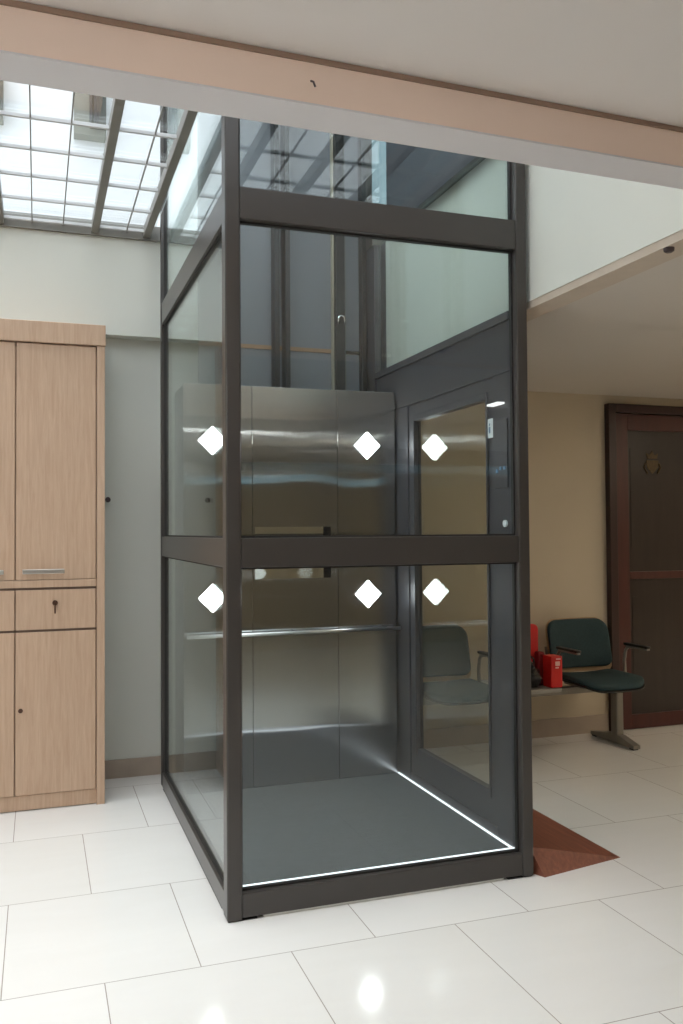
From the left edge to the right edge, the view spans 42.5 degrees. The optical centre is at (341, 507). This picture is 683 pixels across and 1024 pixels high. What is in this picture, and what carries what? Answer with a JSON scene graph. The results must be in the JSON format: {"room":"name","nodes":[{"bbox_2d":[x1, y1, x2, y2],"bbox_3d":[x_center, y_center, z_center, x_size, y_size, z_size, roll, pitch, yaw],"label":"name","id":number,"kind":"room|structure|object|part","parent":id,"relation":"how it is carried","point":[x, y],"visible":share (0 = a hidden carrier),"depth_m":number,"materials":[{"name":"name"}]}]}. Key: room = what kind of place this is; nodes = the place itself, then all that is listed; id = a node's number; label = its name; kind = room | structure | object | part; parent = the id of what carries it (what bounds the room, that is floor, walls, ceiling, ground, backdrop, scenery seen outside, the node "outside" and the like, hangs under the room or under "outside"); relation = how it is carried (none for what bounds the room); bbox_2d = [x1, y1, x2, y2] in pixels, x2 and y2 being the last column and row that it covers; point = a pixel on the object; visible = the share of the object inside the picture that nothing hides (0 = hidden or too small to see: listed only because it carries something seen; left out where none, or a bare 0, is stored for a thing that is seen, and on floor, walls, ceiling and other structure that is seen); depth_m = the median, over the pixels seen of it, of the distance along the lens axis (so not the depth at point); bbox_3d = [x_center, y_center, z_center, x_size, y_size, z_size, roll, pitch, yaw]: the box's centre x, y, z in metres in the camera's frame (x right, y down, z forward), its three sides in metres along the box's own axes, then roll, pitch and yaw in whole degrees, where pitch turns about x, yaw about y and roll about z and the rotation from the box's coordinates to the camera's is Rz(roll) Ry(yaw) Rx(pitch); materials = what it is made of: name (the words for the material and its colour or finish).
{"room":"elevator lobby","nodes":[
{"label":"elevator lobby","id":0,"kind":"room"},
{"bbox_2d":[0,227,358,353],"bbox_3d":[-1.996,-1.212,4.665,4.430,0.535,0.210,0,-2,-19],"label":"wall","id":1,"kind":"structure","parent":0,"point":[114,283],"depth_m":4.78,"materials":[{"name":"white paint"}]},
{"bbox_2d":[0,724,682,1023],"bbox_3d":[1.919,1.424,1.389,9.900,0.100,8.774,0,-2,-19],"label":"floor","id":2,"kind":"structure","parent":0,"point":[109,913],"depth_m":2.98,"materials":[{"name":"white tile"}]},
{"bbox_2d":[0,318,105,812],"bbox_3d":[-1.684,0.282,4.452,0.917,2.394,0.462,0,-2,-19],"label":"storage cabinet","id":3,"kind":"object","parent":2,"relation":"on","point":[52,374],"visible":1,"depth_m":4.33,"materials":[{"name":"brown wood"}]},
{"bbox_3d":[-1.794,1.002,4.191,0.436,0.786,0.020,0,-2,-19],"label":"door","id":4,"kind":"part","parent":3,"relation":"part of","materials":[{"name":"brown wood"}]},
{"bbox_3d":[-1.797,0.500,4.204,0.436,0.194,0.020,0,-2,-19],"label":"drawer","id":5,"kind":"part","parent":3,"relation":"part of","materials":[{"name":"brown wood"}]},
{"bbox_3d":[-1.802,-0.229,4.223,0.436,1.163,0.020,0,-2,-19],"label":"door","id":6,"kind":"part","parent":3,"relation":"part of","materials":[{"name":"brown wood"}]},
{"bbox_3d":[-1.459,0.312,4.302,0.195,0.022,0.026,0,-2,-19],"label":"handle","id":7,"kind":"part","parent":3,"relation":"part of","materials":[{"name":"silver metal"}]},
{"bbox_3d":[-1.619,0.398,4.272,0.823,0.011,0.018,0,-2,-19],"label":"cross rail","id":8,"kind":"part","parent":3,"relation":"part of","materials":[{"name":"brown wood"}]},
{"bbox_3d":[-1.618,0.603,4.266,0.823,0.011,0.018,0,-2,-19],"label":"cross rail","id":9,"kind":"part","parent":3,"relation":"part of","materials":[{"name":"brown wood"}]},
{"bbox_3d":[-1.618,0.374,4.270,0.823,0.036,0.022,0,-2,-19],"label":"cross rail","id":10,"kind":"part","parent":3,"relation":"part of","materials":[{"name":"brown wood"}]},
{"bbox_3d":[-1.694,-0.862,4.488,0.917,0.105,0.443,0,-2,-19],"label":"crown","id":11,"kind":"part","parent":3,"relation":"part of","materials":[{"name":"brown wood"}]},
{"bbox_3d":[-1.406,1.003,4.325,0.374,0.786,0.020,0,-2,-19],"label":"door","id":12,"kind":"part","parent":3,"relation":"part of","materials":[{"name":"brown wood"}]},
{"bbox_3d":[-1.409,0.501,4.338,0.374,0.194,0.020,0,-2,-19],"label":"drawer","id":13,"kind":"part","parent":3,"relation":"part of","materials":[{"name":"brown wood"}]},
{"bbox_3d":[-1.414,-0.228,4.358,0.374,1.163,0.020,0,-2,-19],"label":"door","id":14,"kind":"part","parent":3,"relation":"part of","materials":[{"name":"brown wood"}]},
{"bbox_3d":[-1.276,0.336,4.604,0.040,2.288,0.438,0,-2,-19],"label":"panel","id":15,"kind":"part","parent":3,"relation":"part of","materials":[{"name":"brown wood"}]},
{"bbox_2d":[160,106,533,922],"bbox_3d":[-0.120,-0.816,4.101,1.210,4.550,1.734,0,-2,-19],"label":"shaft","id":16,"kind":"object","parent":2,"relation":"on","point":[284,262],"visible":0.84,"depth_m":3.68,"materials":[{"name":"paint"}]},
{"bbox_3d":[-0.958,-0.775,4.712,0.024,4.488,0.030,0,-2,-19],"label":"post","id":17,"kind":"part","parent":16,"relation":"part of","materials":[{"name":"metal"}]},
{"bbox_3d":[-0.682,-2.029,3.961,0.008,1.822,1.634,0,-2,-19],"label":"glass pane","id":18,"kind":"part","parent":16,"relation":"part of","materials":[{"name":"glass"}]},
{"bbox_3d":[-0.675,-1.059,3.935,0.042,0.116,1.638,0,-2,-19],"label":"rail","id":19,"kind":"part","parent":16,"relation":"part of","materials":[{"name":"paint"}]},
{"bbox_3d":[-0.667,0.183,3.902,0.042,0.104,1.638,0,-2,-19],"label":"rail","id":20,"kind":"part","parent":16,"relation":"part of","materials":[{"name":"paint"}]},
{"bbox_3d":[-0.659,1.413,3.870,0.042,0.076,1.638,0,-2,-19],"label":"rail","id":21,"kind":"part","parent":16,"relation":"part of","materials":[{"name":"paint"}]},
{"bbox_2d":[197,426,221,454],"bbox_3d":[-0.635,-0.329,4.312,0.148,0.148,0.004,0,-2,-19],"label":"sticker","id":22,"kind":"object","parent":16,"relation":"attached to","point":[209,438],"depth_m":4.30,"materials":[{"name":"plastic"}]},
{"bbox_2d":[198,583,222,612],"bbox_3d":[-0.629,0.443,4.288,0.148,0.148,0.012,0,-2,-19],"label":"sticker","id":23,"kind":"object","parent":16,"relation":"attached to","point":[210,595],"depth_m":4.28,"materials":[{"name":"plastic"}]},
{"bbox_3d":[-0.393,-0.817,3.124,0.054,4.497,0.066,0,-2,-19],"label":"post","id":24,"kind":"part","parent":16,"relation":"part of","materials":[{"name":"metal"}]},
{"bbox_3d":[-0.333,-1.959,4.949,0.956,2.118,0.015,0,-2,-19],"label":"panel","id":25,"kind":"part","parent":16,"relation":"part of","materials":[{"name":"glass"}]},
{"bbox_3d":[-0.318,0.301,4.889,0.956,2.360,0.015,0,-2,-19],"label":"panel","id":26,"kind":"part","parent":16,"relation":"part of","materials":[{"name":"glass"}]},
{"bbox_3d":[-0.334,-0.770,4.857,0.086,4.500,0.080,0,-2,-19],"label":"guide rail","id":27,"kind":"part","parent":16,"relation":"part of","materials":[{"name":"grey metal"}]},
{"bbox_3d":[-0.013,-0.769,4.979,0.050,4.500,0.060,0,-2,-19],"label":"guide rail","id":28,"kind":"part","parent":16,"relation":"part of","materials":[{"name":"grey metal"}]},
{"bbox_2d":[175,383,514,886],"bbox_3d":[-0.088,0.408,4.009,1.119,2.056,1.479,0,-2,-19],"label":"car","id":29,"kind":"object","parent":16,"relation":"in","point":[324,793],"visible":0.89,"depth_m":4.39,"materials":[{"name":"metal"}]},
{"bbox_3d":[-0.262,0.227,4.425,0.357,0.260,0.005,0,-2,-19],"label":"mirror plate","id":30,"kind":"part","parent":29,"relation":"part of","materials":[{"name":"metal"}]},
{"bbox_3d":[-0.216,0.622,4.377,1.102,0.019,0.019,0,-2,-19],"label":"handrail","id":31,"kind":"part","parent":29,"relation":"part of","materials":[{"name":"silver metal"}]},
{"bbox_2d":[243,847,514,886],"bbox_3d":[0.160,1.352,3.287,1.106,0.028,0.005,0,-2,-19],"label":"light","id":32,"kind":"object","parent":29,"relation":"attached to","point":[510,847],"depth_m":3.27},
{"bbox_2d":[398,772,511,846],"bbox_3d":[0.490,1.378,4.027,0.009,0.028,1.178,0,-2,-19],"label":"light","id":33,"kind":"object","parent":29,"relation":"attached to","point":[465,818],"depth_m":3.94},
{"bbox_2d":[354,432,379,458],"bbox_3d":[0.132,-0.323,4.578,0.148,0.148,0.004,0,-2,-19],"label":"sticker","id":34,"kind":"object","parent":16,"relation":"attached to","point":[366,444],"depth_m":4.57,"materials":[{"name":"plastic"}]},
{"bbox_2d":[355,580,380,607],"bbox_3d":[0.138,0.448,4.558,0.148,0.148,0.004,0,-2,-19],"label":"sticker","id":35,"kind":"object","parent":16,"relation":"attached to","point":[367,592],"depth_m":4.55,"materials":[{"name":"plastic"}]},
{"bbox_3d":[0.152,-0.769,5.083,0.054,4.497,0.054,0,-2,-19],"label":"post","id":36,"kind":"part","parent":16,"relation":"part of","materials":[{"name":"metal"}]},
{"bbox_3d":[0.154,-1.080,3.321,1.108,0.116,0.058,0,-2,-19],"label":"rail","id":37,"kind":"part","parent":16,"relation":"part of","materials":[{"name":"metal"}]},
{"bbox_3d":[0.162,0.161,3.288,1.108,0.104,0.058,0,-2,-19],"label":"rail","id":38,"kind":"part","parent":16,"relation":"part of","materials":[{"name":"metal"}]},
{"bbox_3d":[0.170,1.385,3.256,1.108,0.083,0.058,0,-2,-19],"label":"rail","id":39,"kind":"part","parent":16,"relation":"part of","materials":[{"name":"metal"}]},
{"bbox_3d":[0.425,-0.752,4.294,0.046,0.035,1.614,0,-2,-19],"label":"rail","id":40,"kind":"part","parent":16,"relation":"part of","materials":[{"name":"paint"}]},
{"bbox_3d":[0.509,0.397,4.062,0.032,1.855,0.880,0,-2,-19],"label":"door","id":41,"kind":"part","parent":16,"relation":"part of","materials":[{"name":"paint"}]},
{"bbox_3d":[0.512,1.361,4.035,0.036,0.066,0.886,0,-2,-19],"label":"door sill","id":42,"kind":"part","parent":16,"relation":"part of","materials":[{"name":"paint"}]},
{"bbox_3d":[0.652,-0.220,3.578,0.006,0.280,0.100,0,-2,-19],"label":"call plate","id":43,"kind":"part","parent":16,"relation":"part of","materials":[{"name":"paint"}]},
{"bbox_2d":[503,520,507,526],"bbox_3d":[0.661,0.064,3.547,0.008,0.028,0.028,0,-2,-19],"label":"switch","id":44,"kind":"object","parent":16,"relation":"attached to","point":[505,522],"depth_m":3.54,"materials":[{"name":"white plastic"}]},
{"bbox_3d":[0.702,-0.814,3.503,0.048,4.497,0.066,0,-2,-19],"label":"post","id":45,"kind":"part","parent":16,"relation":"part of","materials":[{"name":"metal"}]},
{"bbox_2d":[423,617,650,750],"bbox_3d":[1.050,1.094,5.280,1.640,0.777,0.543,0,-2,-19],"label":"bench","id":46,"kind":"object","parent":2,"relation":"on","point":[583,643],"visible":0.7,"depth_m":5.34,"materials":[{"name":"metal"}]},
{"bbox_3d":[0.557,0.865,5.300,0.444,0.300,0.122,0,-2,-19],"label":"backrest","id":47,"kind":"part","parent":46,"relation":"part of","materials":[{"name":"green fabric"}]},
{"bbox_3d":[0.637,1.055,5.066,0.430,0.063,0.400,0,-2,-19],"label":"seat","id":48,"kind":"part","parent":46,"relation":"part of","materials":[{"name":"green fabric"}]},
{"bbox_3d":[0.832,0.977,5.194,0.021,0.241,0.112,0,-2,-19],"label":"armrest","id":49,"kind":"part","parent":46,"relation":"part of","materials":[{"name":"metal"}]},
{"bbox_2d":[531,656,542,687],"bbox_3d":[1.084,0.963,5.154,0.201,0.190,0.128,0,-2,-19],"label":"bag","id":50,"kind":"object","parent":46,"relation":"on","point":[536,678],"visible":0.4,"depth_m":5.12,"materials":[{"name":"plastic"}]},
{"bbox_2d":[535,651,544,685],"bbox_3d":[1.187,0.961,5.259,0.045,0.200,0.050,0,-2,-19],"label":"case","id":51,"kind":"object","parent":46,"relation":"on","point":[538,654],"visible":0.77,"depth_m":5.24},
{"bbox_2d":[543,654,561,687],"bbox_3d":[1.249,0.966,5.198,0.078,0.184,0.096,0,-2,-19],"label":"box","id":52,"kind":"object","parent":46,"relation":"on","point":[552,663],"visible":1,"depth_m":5.16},
{"bbox_3d":[1.370,0.869,5.290,0.024,0.011,0.205,0,-2,-19],"label":"arm plate","id":53,"kind":"part","parent":46,"relation":"part of","materials":[{"name":"metal"}]},
{"bbox_3d":[1.513,0.867,5.631,0.444,0.300,0.122,0,-2,-19],"label":"backrest","id":54,"kind":"part","parent":46,"relation":"part of","materials":[{"name":"green fabric"}]},
{"bbox_3d":[1.594,1.057,5.397,0.430,0.063,0.400,0,-2,-19],"label":"seat","id":55,"kind":"part","parent":46,"relation":"part of","materials":[{"name":"green fabric"}]},
{"bbox_3d":[1.810,0.980,5.532,0.021,0.241,0.112,0,-2,-19],"label":"armrest","id":56,"kind":"part","parent":46,"relation":"part of","materials":[{"name":"metal"}]},
{"bbox_3d":[1.837,0.870,5.452,0.024,0.011,0.205,0,-2,-19],"label":"arm plate","id":57,"kind":"part","parent":46,"relation":"part of","materials":[{"name":"metal"}]},
{"bbox_2d":[533,809,619,876],"bbox_3d":[0.761,1.403,4.064,0.434,0.100,1.255,0,-2,-19],"label":"ramp","id":58,"kind":"object","parent":2,"relation":"on","point":[557,849],"visible":0.33,"depth_m":3.57,"materials":[{"name":"brown wood"}]},
{"bbox_2d":[16,0,682,126],"bbox_3d":[2.433,-1.072,-0.079,9.700,0.150,5.330,0,-2,-19],"label":"ceiling","id":59,"kind":"structure","parent":0,"point":[617,57],"depth_m":1.74,"materials":[{"name":"paint"}]},
{"bbox_2d":[105,338,682,760],"bbox_3d":[0.535,-0.057,5.554,9.800,3.100,0.120,0,-2,-19],"label":"wall","id":60,"kind":"structure","parent":0,"point":[566,431],"depth_m":5.51,"materials":[{"name":"beige paint"}]},
{"bbox_2d":[105,714,608,778],"bbox_3d":[-1.140,1.429,4.863,6.190,0.115,0.012,0,-2,-19],"label":"baseboard","id":61,"kind":"structure","parent":60,"relation":"attached to","point":[475,734],"depth_m":5.51,"materials":[{"name":"paint"}]},
{"bbox_2d":[530,624,537,661],"bbox_3d":[1.088,0.883,5.317,0.175,0.360,0.110,0,-2,-19],"label":"case","id":62,"kind":"object","parent":60,"relation":"attached to","point":[534,629],"visible":0.12,"depth_m":5.29,"materials":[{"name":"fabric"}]},
{"bbox_2d":[604,403,682,730],"bbox_3d":[2.642,0.398,6.180,1.805,2.195,0.050,0,-2,-19],"label":"door","id":63,"kind":"structure","parent":60,"relation":"in","point":[644,453],"depth_m":6.00,"materials":[{"name":"brown wood"}]},
{"bbox_3d":[2.233,-0.045,6.067,0.624,0.960,0.012,0,-2,-19],"label":"panel","id":64,"kind":"part","parent":63,"relation":"part of","materials":[{"name":"brown wood"}]},
{"bbox_3d":[2.240,0.940,6.042,0.624,0.910,0.012,0,-2,-19],"label":"panel","id":65,"kind":"part","parent":63,"relation":"part of","materials":[{"name":"brown wood"}]},
{"bbox_2d":[372,158,485,245],"bbox_3d":[1.895,-1.659,1.480,9.900,0.120,8.794,0,-2,-19],"label":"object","id":66,"kind":"structure","parent":0,"point":[374,241],"depth_m":4.32,"materials":[{"name":"grey metal"}]},
{"bbox_2d":[0,85,197,245],"bbox_3d":[-1.461,-1.563,3.119,4.430,0.080,3.140,0,-2,-19],"label":"frame","id":67,"kind":"structure","parent":66,"relation":"attached to","point":[148,231],"depth_m":4.19,"materials":[{"name":"metal"}]},
{"bbox_2d":[0,5,682,165],"bbox_3d":[1.548,-1.200,2.478,9.700,0.741,0.110,0,-2,-20],"label":"beam","id":68,"kind":"structure","parent":66,"relation":"attached to","point":[23,31],"depth_m":1.82,"materials":[{"name":"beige paint"}]},
{"bbox_2d":[358,158,682,369],"bbox_3d":[0.677,-1.155,3.878,0.110,0.745,3.200,0,-2,-19],"label":"wall","id":69,"kind":"structure","parent":0,"point":[578,224],"depth_m":3.69,"materials":[{"name":"white paint"}]},
{"bbox_2d":[0,0,682,132],"bbox_3d":[1.570,-0.919,2.416,9.700,0.010,0.006,0,-2,-20],"label":"trim","id":70,"kind":"structure","parent":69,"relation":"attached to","point":[12,3],"depth_m":1.81,"materials":[{"name":"paint"}]},
{"bbox_2d":[527,255,682,398],"bbox_3d":[3.172,-0.877,4.726,5.160,0.150,3.214,0,-2,-19],"label":"ceiling","id":71,"kind":"structure","parent":0,"point":[625,337],"depth_m":4.26,"materials":[{"name":"paint"}]},
{"bbox_3d":[-2.752,-0.185,-0.117,0.120,3.100,8.694,0,-2,-19],"label":"wall","id":72,"kind":"structure","parent":0,"visible":0},
{"bbox_2d":[0,50,682,188],"bbox_3d":[1.550,-0.828,2.468,9.700,0.004,0.108,0,-2,-20],"label":"ceiling beam","id":73,"kind":"structure","parent":72,"relation":"attached to","point":[15,67],"depth_m":1.87,"materials":[{"name":"white paint"}]},
{"bbox_2d":[527,229,682,321],"bbox_3d":[0.754,-0.804,3.654,0.106,0.030,2.745,0,-2,-19],"label":"trim","id":74,"kind":"structure","parent":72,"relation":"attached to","point":[652,255],"depth_m":3.07,"materials":[{"name":"paint"}]},
{"bbox_2d":[663,246,674,253],"bbox_3d":[1.027,-0.807,2.757,0.034,0.014,0.034,0,-2,-19],"label":"ceiling sensor","id":75,"kind":"object","parent":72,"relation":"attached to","point":[670,249],"visible":1,"depth_m":2.75,"materials":[{"name":"plastic"}]},
{"label":"outside","id":76,"kind":"structure","parent":0,"visible":0},
{"bbox_2d":[0,81,386,230],"bbox_3d":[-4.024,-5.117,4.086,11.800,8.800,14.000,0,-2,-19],"label":"skylight","id":77,"kind":"object","parent":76,"point":[182,194],"depth_m":6.26,"materials":[{"name":"glass"}]},
{"bbox_2d":[0,80,3,124],"bbox_3d":[-2.420,-2.817,5.978,0.220,0.340,0.150,0,-2,-19],"label":"window","id":78,"kind":"structure","parent":77,"relation":"attached to","point":[1,81],"depth_m":5.97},
{"bbox_2d":[74,92,105,142],"bbox_3d":[-1.774,-2.816,6.201,0.215,0.400,0.150,0,-2,-19],"label":"window","id":79,"kind":"structure","parent":77,"relation":"attached to","point":[87,108],"depth_m":6.17,"materials":[{"name":"beige glass"}]}
]}

